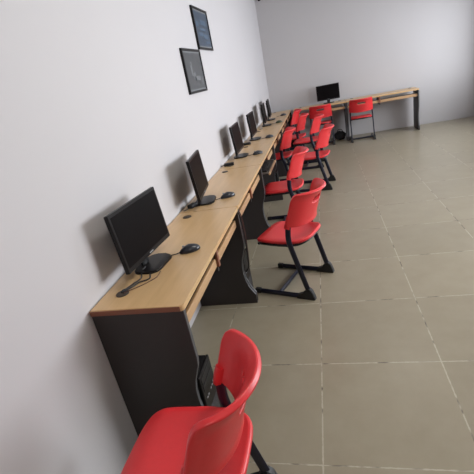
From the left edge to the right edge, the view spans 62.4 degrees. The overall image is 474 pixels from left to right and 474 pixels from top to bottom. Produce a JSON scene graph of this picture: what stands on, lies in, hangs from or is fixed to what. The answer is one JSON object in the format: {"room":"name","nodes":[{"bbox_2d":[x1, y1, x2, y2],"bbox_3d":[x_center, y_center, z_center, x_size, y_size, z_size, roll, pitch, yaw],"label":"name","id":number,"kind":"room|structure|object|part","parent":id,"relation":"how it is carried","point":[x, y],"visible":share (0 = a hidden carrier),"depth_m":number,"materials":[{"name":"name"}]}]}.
{"room":"computer lab","nodes":[
{"label":"computer lab","id":0,"kind":"room"},
{"bbox_2d":[0,0,271,473],"bbox_3d":[-0.488,-1.198,3.153,0.150,3.100,11.140,-6,22,14],"label":"wall","id":1,"kind":"structure","parent":0,"point":[98,111],"depth_m":1.67,"materials":[{"name":"white paint"}]},
{"bbox_2d":[179,48,207,94],"bbox_3d":[-0.366,-1.435,3.384,0.020,0.353,0.540,-6,22,14],"label":"framed picture","id":2,"kind":"object","parent":1,"relation":"attached to","point":[191,59],"visible":1,"depth_m":3.34,"materials":[{"name":"black plastic"}]},
{"bbox_2d":[183,52,205,89],"bbox_3d":[-0.364,-1.435,3.383,0.002,0.289,0.476,-6,22,14],"label":"print","id":3,"kind":"object","parent":2,"relation":"attached to","point":[193,62],"depth_m":3.38},
{"bbox_2d":[189,5,213,50],"bbox_3d":[-0.332,-1.986,3.747,0.020,0.360,0.525,-6,22,14],"label":"framed picture","id":4,"kind":"object","parent":1,"relation":"attached to","point":[199,16],"visible":1,"depth_m":3.70,"materials":[{"name":"black plastic"}]},
{"bbox_2d":[193,10,211,46],"bbox_3d":[-0.330,-1.986,3.746,0.002,0.296,0.461,-6,22,14],"label":"print","id":5,"kind":"object","parent":4,"relation":"attached to","point":[200,16],"depth_m":3.75},
{"bbox_2d":[191,116,473,473],"bbox_3d":[1.833,0.050,3.235,4.340,0.100,11.140,-6,22,14],"label":"floor","id":6,"kind":"structure","parent":0,"point":[374,374],"depth_m":2.50,"materials":[{"name":"tile"}]},
{"bbox_2d":[89,207,257,435],"bbox_3d":[-0.236,0.394,2.274,0.438,0.755,1.199,-6,22,14],"label":"computer desk","id":7,"kind":"object","parent":6,"relation":"on","point":[144,331],"visible":0.91,"depth_m":1.76,"materials":[{"name":"brown wood"}]},
{"bbox_2d":[121,266,145,292],"bbox_3d":[-0.472,0.206,1.841,0.038,0.036,0.234,-4,23,18],"label":"power cable","id":8,"kind":"object","parent":7,"relation":"on","point":[144,266],"visible":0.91,"depth_m":1.81,"materials":[{"name":"rubber"}]},
{"bbox_2d":[123,273,150,291],"bbox_3d":[-0.450,0.212,1.803,0.037,0.012,0.176,4,26,34],"label":"cable","id":9,"kind":"object","parent":7,"relation":"on","point":[149,273],"visible":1,"depth_m":1.81,"materials":[{"name":"rubber"}]},
{"bbox_2d":[103,187,171,274],"bbox_3d":[-0.455,-0.019,1.923,0.145,0.347,0.440,-4,23,19],"label":"computer monitor","id":10,"kind":"object","parent":7,"relation":"on","point":[137,228],"visible":0.99,"depth_m":1.89,"materials":[{"name":"black plastic"}]},
{"bbox_2d":[124,271,160,292],"bbox_3d":[-0.425,0.208,1.804,0.032,0.009,0.219,7,29,39],"label":"cord","id":11,"kind":"object","parent":7,"relation":"on","point":[160,271],"visible":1,"depth_m":1.79,"materials":[{"name":"black plastic"}]},
{"bbox_3d":[-0.341,0.642,1.756,0.437,0.725,0.018,-6,22,14],"label":"panel","id":12,"kind":"part","parent":7,"relation":"part of","materials":[{"name":"grey laminate"}]},
{"bbox_2d":[173,243,199,254],"bbox_3d":[-0.283,0.064,2.046,0.182,0.040,0.066,-16,22,-12],"label":"computer mouse","id":13,"kind":"object","parent":7,"relation":"on","point":[189,248],"visible":0.99,"depth_m":2.03,"materials":[{"name":"plastic"}]},
{"bbox_2d":[185,259,216,321],"bbox_3d":[-0.318,0.270,1.916,0.317,0.048,0.568,-6,22,14],"label":"keyboard tray","id":14,"kind":"object","parent":7,"relation":"on","point":[197,295],"depth_m":1.87,"materials":[{"name":"brown wood"}]},
{"bbox_2d":[217,221,235,258],"bbox_3d":[-0.210,0.035,2.442,0.317,0.048,0.544,-6,22,14],"label":"keyboard tray","id":15,"kind":"object","parent":7,"relation":"on","point":[226,238],"depth_m":2.40,"materials":[{"name":"brown wood"}]},
{"bbox_3d":[-0.126,0.172,2.806,0.437,0.725,0.018,-6,22,14],"label":"panel","id":16,"kind":"part","parent":7,"relation":"part of","materials":[{"name":"grey laminate"}]},
{"bbox_2d":[237,212,248,271],"bbox_3d":[0.047,0.043,2.740,0.026,0.501,0.117,-16,22,-11],"label":"hanging cable","id":17,"kind":"object","parent":7,"relation":"hanging from","point":[237,212],"visible":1,"depth_m":2.68,"materials":[{"name":"plastic"}]},
{"bbox_2d":[238,211,249,264],"bbox_3d":[0.051,0.034,2.760,0.024,0.500,0.111,-16,22,-12],"label":"hanging cable","id":18,"kind":"object","parent":7,"relation":"hanging from","point":[238,211],"visible":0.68,"depth_m":2.68,"materials":[{"name":"black plastic"}]},
{"bbox_2d":[121,329,276,473],"bbox_3d":[-0.130,0.752,1.309,0.555,0.783,0.442,-6,22,14],"label":"chair","id":19,"kind":"object","parent":6,"relation":"on","point":[199,439],"visible":1,"depth_m":1.26,"materials":[{"name":"red plastic"}]},
{"bbox_3d":[-0.165,0.721,1.303,0.438,0.066,0.386,-6,22,14],"label":"seat","id":20,"kind":"part","parent":19,"relation":"part of","materials":[{"name":"red plastic"}]},
{"bbox_2d":[213,363,223,385],"bbox_3d":[-0.060,0.492,1.394,0.071,0.098,0.032,1,25,29],"label":"bracket","id":21,"kind":"object","parent":19,"relation":"attached to","point":[218,377],"depth_m":1.38,"materials":[{"name":"red plastic"}]},
{"bbox_3d":[-0.020,0.490,1.170,0.223,0.245,0.430,-6,22,14],"label":"backrest","id":22,"kind":"part","parent":19,"relation":"part of","materials":[{"name":"red plastic"}]},
{"bbox_3d":[-0.110,0.763,1.530,0.444,0.593,0.035,-6,22,14],"label":"frame","id":23,"kind":"part","parent":19,"relation":"part of","materials":[{"name":"black metal"}]},
{"bbox_2d":[197,354,221,406],"bbox_3d":[-0.248,0.768,1.907,0.272,0.348,0.168,-6,22,14],"label":"computer tower","id":24,"kind":"object","parent":6,"relation":"on","point":[206,388],"visible":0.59,"depth_m":1.83,"materials":[{"name":"black plastic"}]},
{"bbox_2d":[212,392,219,406],"bbox_3d":[-0.105,0.827,1.904,0.002,0.089,0.110,-6,22,14],"label":"vent","id":25,"kind":"object","parent":24,"relation":"attached to","point":[215,401],"depth_m":1.92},
{"bbox_2d":[179,165,269,298],"bbox_3d":[-0.015,-0.087,3.351,0.438,0.755,1.199,-6,22,14],"label":"computer desk","id":26,"kind":"object","parent":6,"relation":"on","point":[247,184],"visible":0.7,"depth_m":3.42,"materials":[{"name":"brown wood"}]},
{"bbox_2d":[183,202,196,210],"bbox_3d":[-0.333,-0.214,2.781,0.044,0.026,0.122,3,26,32],"label":"power adapter","id":27,"kind":"object","parent":26,"relation":"on","point":[193,204],"visible":1,"depth_m":2.78,"materials":[{"name":"black plastic"}]},
{"bbox_3d":[-0.320,-0.225,2.801,0.044,0.026,0.070,3,26,32],"label":"casing","id":28,"kind":"part","parent":27,"relation":"part of","materials":[{"name":"black plastic"}]},
{"bbox_2d":[186,150,215,205],"bbox_3d":[-0.262,-0.423,2.823,0.145,0.347,0.440,-9,22,7],"label":"computer monitor","id":29,"kind":"object","parent":26,"relation":"on","point":[194,164],"visible":0.98,"depth_m":2.79,"materials":[{"name":"black plastic"}]},
{"bbox_2d":[215,192,234,199],"bbox_3d":[-0.102,-0.304,2.864,0.182,0.040,0.066,-17,22,-14],"label":"computer mouse","id":30,"kind":"object","parent":26,"relation":"on","point":[225,195],"visible":0.97,"depth_m":2.85,"materials":[{"name":"plastic"}]},
{"bbox_2d":[239,193,249,214],"bbox_3d":[-0.098,-0.211,2.993,0.317,0.048,0.568,-6,22,14],"label":"keyboard tray","id":31,"kind":"object","parent":26,"relation":"on","point":[247,198],"depth_m":3.00,"materials":[{"name":"brown wood"}]},
{"bbox_3d":[0.095,-0.308,3.883,0.437,0.725,0.018,-6,22,14],"label":"panel","id":32,"kind":"part","parent":26,"relation":"part of","materials":[{"name":"grey laminate"}]},
{"bbox_2d":[251,175,259,193],"bbox_3d":[0.010,-0.446,3.519,0.317,0.048,0.544,-6,22,14],"label":"keyboard tray","id":33,"kind":"object","parent":26,"relation":"on","point":[257,179],"depth_m":3.51,"materials":[{"name":"brown wood"}]},
{"bbox_2d":[243,248,252,285],"bbox_3d":[-0.043,0.289,2.987,0.272,0.348,0.168,-6,22,14],"label":"computer tower","id":34,"kind":"object","parent":6,"relation":"on","point":[245,262],"visible":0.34,"depth_m":2.93,"materials":[{"name":"black plastic"}]},
{"bbox_2d":[218,142,282,225],"bbox_3d":[0.234,-0.571,4.421,0.497,0.755,1.199,-6,22,14],"label":"computer desk","id":35,"kind":"object","parent":6,"relation":"on","point":[268,154],"visible":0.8,"depth_m":4.32,"materials":[{"name":"brown wood"}]},
{"bbox_2d":[221,162,233,166],"bbox_3d":[-0.105,-0.725,3.927,0.152,0.026,0.060,-10,22,5],"label":"power adapter","id":36,"kind":"object","parent":35,"relation":"on","point":[229,163],"visible":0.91,"depth_m":3.90,"materials":[{"name":"black plastic"}]},
{"bbox_2d":[229,122,247,158],"bbox_3d":[0.015,-1.038,4.202,0.145,0.347,0.440,-6,22,13],"label":"computer monitor","id":37,"kind":"object","parent":35,"relation":"on","point":[235,133],"visible":1,"depth_m":4.17,"materials":[{"name":"black plastic"}]},
{"bbox_2d":[248,150,262,155],"bbox_3d":[0.188,-0.904,4.201,0.182,0.040,0.066,-14,22,-6],"label":"computer mouse","id":38,"kind":"object","parent":35,"relation":"on","point":[257,152],"visible":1,"depth_m":4.18,"materials":[{"name":"plastic"}]},
{"bbox_2d":[261,161,271,171],"bbox_3d":[0.263,-0.724,4.027,0.145,0.026,0.430,-6,22,14],"label":"keyboard","id":39,"kind":"object","parent":35,"relation":"on","point":[265,166],"visible":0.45,"depth_m":4.00,"materials":[{"name":"black plastic"}]},
{"bbox_2d":[262,159,275,175],"bbox_3d":[0.218,-0.708,4.043,0.317,0.032,0.568,-6,22,14],"label":"keyboard tray","id":40,"kind":"object","parent":35,"relation":"on","point":[271,167],"depth_m":3.94,"materials":[{"name":"brown wood"}]},
{"bbox_3d":[0.316,-0.790,4.960,0.437,0.725,0.018,-6,22,14],"label":"panel","id":41,"kind":"part","parent":35,"relation":"part of","materials":[{"name":"grey laminate"}]},
{"bbox_2d":[244,127,286,180],"bbox_3d":[0.426,-1.049,5.505,0.438,0.755,1.199,-6,22,14],"label":"computer desk","id":42,"kind":"object","parent":6,"relation":"on","point":[276,139],"visible":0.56,"depth_m":5.60,"materials":[{"name":"brown wood"}]},
{"bbox_2d":[246,111,260,140],"bbox_3d":[0.213,-1.459,5.143,0.145,0.347,0.440,-6,22,14],"label":"computer monitor","id":43,"kind":"object","parent":42,"relation":"on","point":[250,117],"visible":1,"depth_m":5.11,"materials":[{"name":"black plastic"}]},
{"bbox_3d":[0.536,-1.271,6.037,0.437,0.725,0.018,-6,22,14],"label":"panel","id":44,"kind":"part","parent":42,"relation":"part of","materials":[{"name":"grey laminate"}]},
{"bbox_2d":[257,117,292,157],"bbox_3d":[0.647,-1.530,6.582,0.438,0.755,1.199,-6,22,14],"label":"computer desk","id":45,"kind":"object","parent":6,"relation":"on","point":[284,124],"visible":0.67,"depth_m":6.43,"materials":[{"name":"brown wood"}]},
{"bbox_2d":[260,102,270,126],"bbox_3d":[0.452,-1.961,6.263,0.145,0.347,0.440,-7,22,11],"label":"computer monitor","id":46,"kind":"object","parent":45,"relation":"on","point":[263,111],"visible":1,"depth_m":6.20,"materials":[{"name":"black plastic"}]},
{"bbox_3d":[0.757,-1.752,7.114,0.437,0.725,0.018,-6,22,14],"label":"panel","id":47,"kind":"part","parent":45,"relation":"part of","materials":[{"name":"grey laminate"}]},
{"bbox_2d":[275,170,279,181],"bbox_3d":[0.423,-0.677,5.138,0.272,0.348,0.168,-6,22,14],"label":"computer tower","id":48,"kind":"object","parent":6,"relation":"on","point":[276,171],"visible":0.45,"depth_m":5.01,"materials":[{"name":"black plastic"}]},
{"bbox_2d":[267,110,293,149],"bbox_3d":[0.867,-2.011,7.659,0.438,0.755,1.199,-6,22,14],"label":"computer desk","id":49,"kind":"object","parent":6,"relation":"on","point":[288,115],"visible":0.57,"depth_m":7.73,"materials":[{"name":"brown wood"}]},
{"bbox_2d":[265,99,274,120],"bbox_3d":[0.578,-2.245,6.901,0.145,0.347,0.440,-7,22,11],"label":"computer monitor","id":50,"kind":"object","parent":49,"relation":"on","point":[268,108],"visible":0.99,"depth_m":6.82,"materials":[{"name":"black plastic"}]},
{"bbox_3d":[0.978,-2.233,8.191,0.437,0.725,0.018,-6,22,14],"label":"panel","id":51,"kind":"part","parent":49,"relation":"part of","materials":[{"name":"grey laminate"}]},
{"bbox_2d":[275,127,297,180],"bbox_3d":[0.603,-1.107,5.532,0.555,0.783,0.442,-6,22,14],"label":"chair","id":52,"kind":"object","parent":6,"relation":"on","point":[283,155],"visible":0.64,"depth_m":5.33,"materials":[{"name":"red plastic"}]},
{"bbox_3d":[0.568,-1.139,5.526,0.438,0.066,0.386,-6,22,14],"label":"seat","id":53,"kind":"part","parent":52,"relation":"part of","materials":[{"name":"red plastic"}]},
{"bbox_3d":[0.623,-1.097,5.753,0.444,0.593,0.035,-6,22,14],"label":"frame","id":54,"kind":"part","parent":52,"relation":"part of","materials":[{"name":"black metal"}]},
{"bbox_3d":[0.551,-0.939,5.399,0.444,0.593,0.035,-6,22,14],"label":"frame","id":55,"kind":"part","parent":52,"relation":"part of","materials":[{"name":"black metal"}]},
{"bbox_3d":[0.713,-1.369,5.393,0.223,0.245,0.430,-6,22,14],"label":"backrest","id":56,"kind":"part","parent":52,"relation":"part of","materials":[{"name":"red plastic"}]},
{"bbox_2d":[265,146,308,220],"bbox_3d":[0.509,-0.491,4.056,0.555,0.783,0.442,-6,22,14],"label":"chair","id":57,"kind":"object","parent":6,"relation":"on","point":[291,185],"visible":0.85,"depth_m":3.89,"materials":[{"name":"red plastic"}]},
{"bbox_3d":[0.473,-0.522,4.049,0.438,0.066,0.386,-6,22,14],"label":"seat","id":58,"kind":"part","parent":57,"relation":"part of","materials":[{"name":"red plastic"}]},
{"bbox_3d":[0.529,-0.480,4.276,0.444,0.593,0.035,-6,22,14],"label":"frame","id":59,"kind":"part","parent":57,"relation":"part of","materials":[{"name":"black metal"}]},
{"bbox_3d":[0.456,-0.322,3.922,0.444,0.593,0.035,-6,22,14],"label":"frame","id":60,"kind":"part","parent":57,"relation":"part of","materials":[{"name":"black metal"}]},
{"bbox_3d":[0.619,-0.752,3.916,0.223,0.245,0.430,-6,22,14],"label":"backrest","id":61,"kind":"part","parent":57,"relation":"part of","materials":[{"name":"red plastic"}]},
{"bbox_2d":[255,178,334,300],"bbox_3d":[0.416,-0.001,2.892,0.555,0.783,0.442,3,26,32],"label":"chair","id":62,"kind":"object","parent":6,"relation":"on","point":[298,228],"visible":1,"depth_m":2.76,"materials":[{"name":"red plastic"}]},
{"bbox_3d":[0.305,0.165,2.796,0.444,0.593,0.035,3,26,32],"label":"frame","id":63,"kind":"part","parent":62,"relation":"part of","materials":[{"name":"black metal"}]},
{"bbox_3d":[0.385,-0.036,2.894,0.438,0.066,0.386,3,26,32],"label":"seat","id":64,"kind":"part","parent":62,"relation":"part of","materials":[{"name":"red plastic"}]},
{"bbox_3d":[0.506,-0.238,2.705,0.223,0.245,0.430,3,26,32],"label":"backrest","id":65,"kind":"part","parent":62,"relation":"part of","materials":[{"name":"red plastic"}]},
{"bbox_3d":[0.503,0.003,3.096,0.444,0.593,0.035,3,26,32],"label":"frame","id":66,"kind":"part","parent":62,"relation":"part of","materials":[{"name":"black metal"}]},
{"bbox_2d":[289,109,301,153],"bbox_3d":[1.034,-2.046,7.632,0.555,0.783,0.442,-6,22,14],"label":"chair","id":67,"kind":"object","parent":6,"relation":"on","point":[295,116],"visible":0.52,"depth_m":7.37,"materials":[{"name":"red plastic"}]},
{"bbox_3d":[1.143,-2.307,7.493,0.223,0.245,0.430,-6,22,14],"label":"backrest","id":68,"kind":"part","parent":67,"relation":"part of","materials":[{"name":"red plastic"}]},
{"bbox_2d":[286,113,308,164],"bbox_3d":[1.012,-1.697,6.782,0.555,0.783,0.442,-6,22,15],"label":"chair","id":69,"kind":"object","parent":6,"relation":"on","point":[302,119],"visible":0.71,"depth_m":6.55,"materials":[{"name":"red plastic"}]},
{"bbox_3d":[0.976,-1.728,6.776,0.438,0.066,0.386,-6,22,15],"label":"seat","id":70,"kind":"part","parent":69,"relation":"part of","materials":[{"name":"red plastic"}]},
{"bbox_3d":[1.121,-1.957,6.640,0.223,0.245,0.430,-6,22,15],"label":"backrest","id":71,"kind":"part","parent":69,"relation":"part of","materials":[{"name":"red plastic"}]},
{"bbox_2d":[293,114,323,169],"bbox_3d":[1.157,-1.524,6.279,0.555,0.783,0.442,-5,23,17],"label":"chair","id":72,"kind":"object","parent":6,"relation":"on","point":[315,127],"visible":0.87,"depth_m":6.12,"materials":[{"name":"red plastic"}]},
{"bbox_3d":[1.122,-1.555,6.274,0.438,0.066,0.386,-5,23,17],"label":"seat","id":73,"kind":"part","parent":72,"relation":"part of","materials":[{"name":"red plastic"}]},
{"bbox_3d":[1.095,-1.355,6.150,0.444,0.593,0.035,-5,23,17],"label":"frame","id":74,"kind":"part","parent":72,"relation":"part of","materials":[{"name":"black metal"}]},
{"bbox_3d":[1.188,-1.514,6.499,0.444,0.593,0.035,-5,23,17],"label":"frame","id":75,"kind":"part","parent":72,"relation":"part of","materials":[{"name":"black metal"}]},
{"bbox_3d":[1.265,-1.781,6.133,0.223,0.245,0.430,-5,23,17],"label":"backrest","id":76,"kind":"part","parent":72,"relation":"part of","materials":[{"name":"red plastic"}]},
{"bbox_2d":[299,124,335,191],"bbox_3d":[1.033,-1.039,5.146,0.555,0.783,0.442,-3,23,21],"label":"chair","id":77,"kind":"object","parent":6,"relation":"on","point":[324,134],"visible":0.88,"depth_m":4.99,"materials":[{"name":"red plastic"}]},
{"bbox_3d":[0.956,-0.871,5.025,0.444,0.593,0.035,-3,23,21],"label":"frame","id":78,"kind":"part","parent":77,"relation":"part of","materials":[{"name":"black metal"}]},
{"bbox_3d":[0.999,-1.072,5.143,0.438,0.066,0.386,-3,23,21],"label":"seat","id":79,"kind":"part","parent":77,"relation":"part of","materials":[{"name":"red plastic"}]},
{"bbox_3d":[1.080,-1.032,5.362,0.444,0.593,0.035,-3,23,21],"label":"frame","id":80,"kind":"part","parent":77,"relation":"part of","materials":[{"name":"black metal"}]},
{"bbox_3d":[1.137,-1.291,4.986,0.223,0.245,0.430,-3,23,21],"label":"backrest","id":81,"kind":"part","parent":77,"relation":"part of","materials":[{"name":"red plastic"}]},
{"bbox_2d":[293,100,348,140],"bbox_3d":[1.693,-2.279,7.901,1.009,0.755,0.438,-6,22,14],"label":"computer desk","id":82,"kind":"object","parent":6,"relation":"on","point":[339,101],"visible":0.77,"depth_m":7.69,"materials":[{"name":"brown wood"}]},
{"bbox_2d":[316,82,339,103],"bbox_3d":[1.792,-2.818,7.700,0.440,0.347,0.145,-6,22,14],"label":"computer monitor","id":83,"kind":"object","parent":82,"relation":"on","point":[327,92],"visible":1,"depth_m":7.69,"materials":[{"name":"black plastic"}]},
{"bbox_2d":[331,105,344,110],"bbox_3d":[1.929,-2.538,7.715,0.354,0.048,0.317,-6,22,14],"label":"keyboard tray","id":84,"kind":"object","parent":82,"relation":"on","point":[340,107],"depth_m":7.57,"materials":[{"name":"brown wood"}]},
{"bbox_3d":[2.170,-2.315,7.788,0.018,0.725,0.437,-6,22,14],"label":"panel","id":85,"kind":"part","parent":82,"relation":"part of","materials":[{"name":"grey laminate"}]},
{"bbox_2d":[309,103,334,144],"bbox_3d":[1.674,-2.214,7.724,0.442,0.783,0.555,-6,22,14],"label":"chair","id":86,"kind":"object","parent":6,"relation":"on","point":[327,111],"visible":0.72,"depth_m":7.49,"materials":[{"name":"red plastic"}]},
{"bbox_3d":[1.593,-2.393,7.476,0.430,0.245,0.223,-6,22,14],"label":"backrest","id":87,"kind":"part","parent":86,"relation":"part of","materials":[{"name":"red plastic"}]},
{"bbox_3d":[1.673,-2.260,7.737,0.386,0.066,0.438,-6,22,14],"label":"seat","id":88,"kind":"part","parent":86,"relation":"part of","materials":[{"name":"red plastic"}]},
{"bbox_2d":[334,129,345,139],"bbox_3d":[2.094,-2.085,7.953,0.238,0.214,0.177,-6,22,14],"label":"bag","id":89,"kind":"object","parent":6,"relation":"on","point":[339,135],"visible":1,"depth_m":7.91,"materials":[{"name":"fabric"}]},
{"bbox_2d":[349,97,375,142],"bbox_3d":[2.372,-2.252,7.464,0.442,0.783,0.555,-6,22,14],"label":"chair","id":90,"kind":"object","parent":6,"relation":"on","point":[368,105],"visible":1,"depth_m":7.26,"materials":[{"name":"red plastic"}]},
{"bbox_3d":[2.206,-2.160,7.579,0.035,0.593,0.444,-6,22,14],"label":"frame","id":91,"kind":"part","parent":90,"relation":"part of","materials":[{"name":"black metal"}]},
{"bbox_3d":[2.291,-2.430,7.216,0.430,0.245,0.223,-6,22,14],"label":"backrest","id":92,"kind":"part","parent":90,"relation":"part of","materials":[{"name":"red plastic"}]},
{"bbox_3d":[2.370,-2.298,7.477,0.386,0.066,0.438,-6,22,14],"label":"seat","id":93,"kind":"part","parent":90,"relation":"part of","materials":[{"name":"red plastic"}]},
{"bbox_3d":[2.586,-2.200,7.483,0.035,0.593,0.444,-6,22,14],"label":"frame","id":94,"kind":"part","parent":90,"relation":"part of","materials":[{"name":"black metal"}]},
{"bbox_2d":[345,87,419,140],"bbox_3d":[2.809,-2.395,7.621,1.303,0.755,0.438,-6,22,14],"label":"computer desk","id":95,"kind":"object","parent":6,"relation":"on","point":[415,94],"visible":0.97,"depth_m":7.41,"materials":[{"name":"brown wood"}]},
{"bbox_2d":[347,99,378,107],"bbox_3d":[2.430,-2.590,7.589,0.568,0.048,0.317,-6,22,14],"label":"keyboard tray","id":96,"kind":"object","parent":95,"relation":"on","point":[377,100],"depth_m":7.47,"materials":[{"name":"brown wood"}]},
{"bbox_2d":[380,92,416,101],"bbox_3d":[3.046,-2.654,7.435,0.648,0.048,0.317,-6,22,14],"label":"keyboard tray","id":97,"kind":"object","parent":95,"relation":"on","point":[414,94],"depth_m":7.32,"materials":[{"name":"brown wood"}]},
{"bbox_3d":[3.428,-2.445,7.472,0.018,0.725,0.437,-6,22,14],"label":"panel","id":98,"kind":"part","parent":95,"relation":"part of","materials":[{"name":"grey laminate"}]},
{"bbox_2d":[255,0,473,138],"bbox_3d":[2.544,-3.610,7.577,4.040,3.100,0.150,-6,22,14],"label":"wall","id":99,"kind":"structure","parent":0,"point":[368,47],"depth_m":7.55,"materials":[{"name":"white paint"}]}
]}

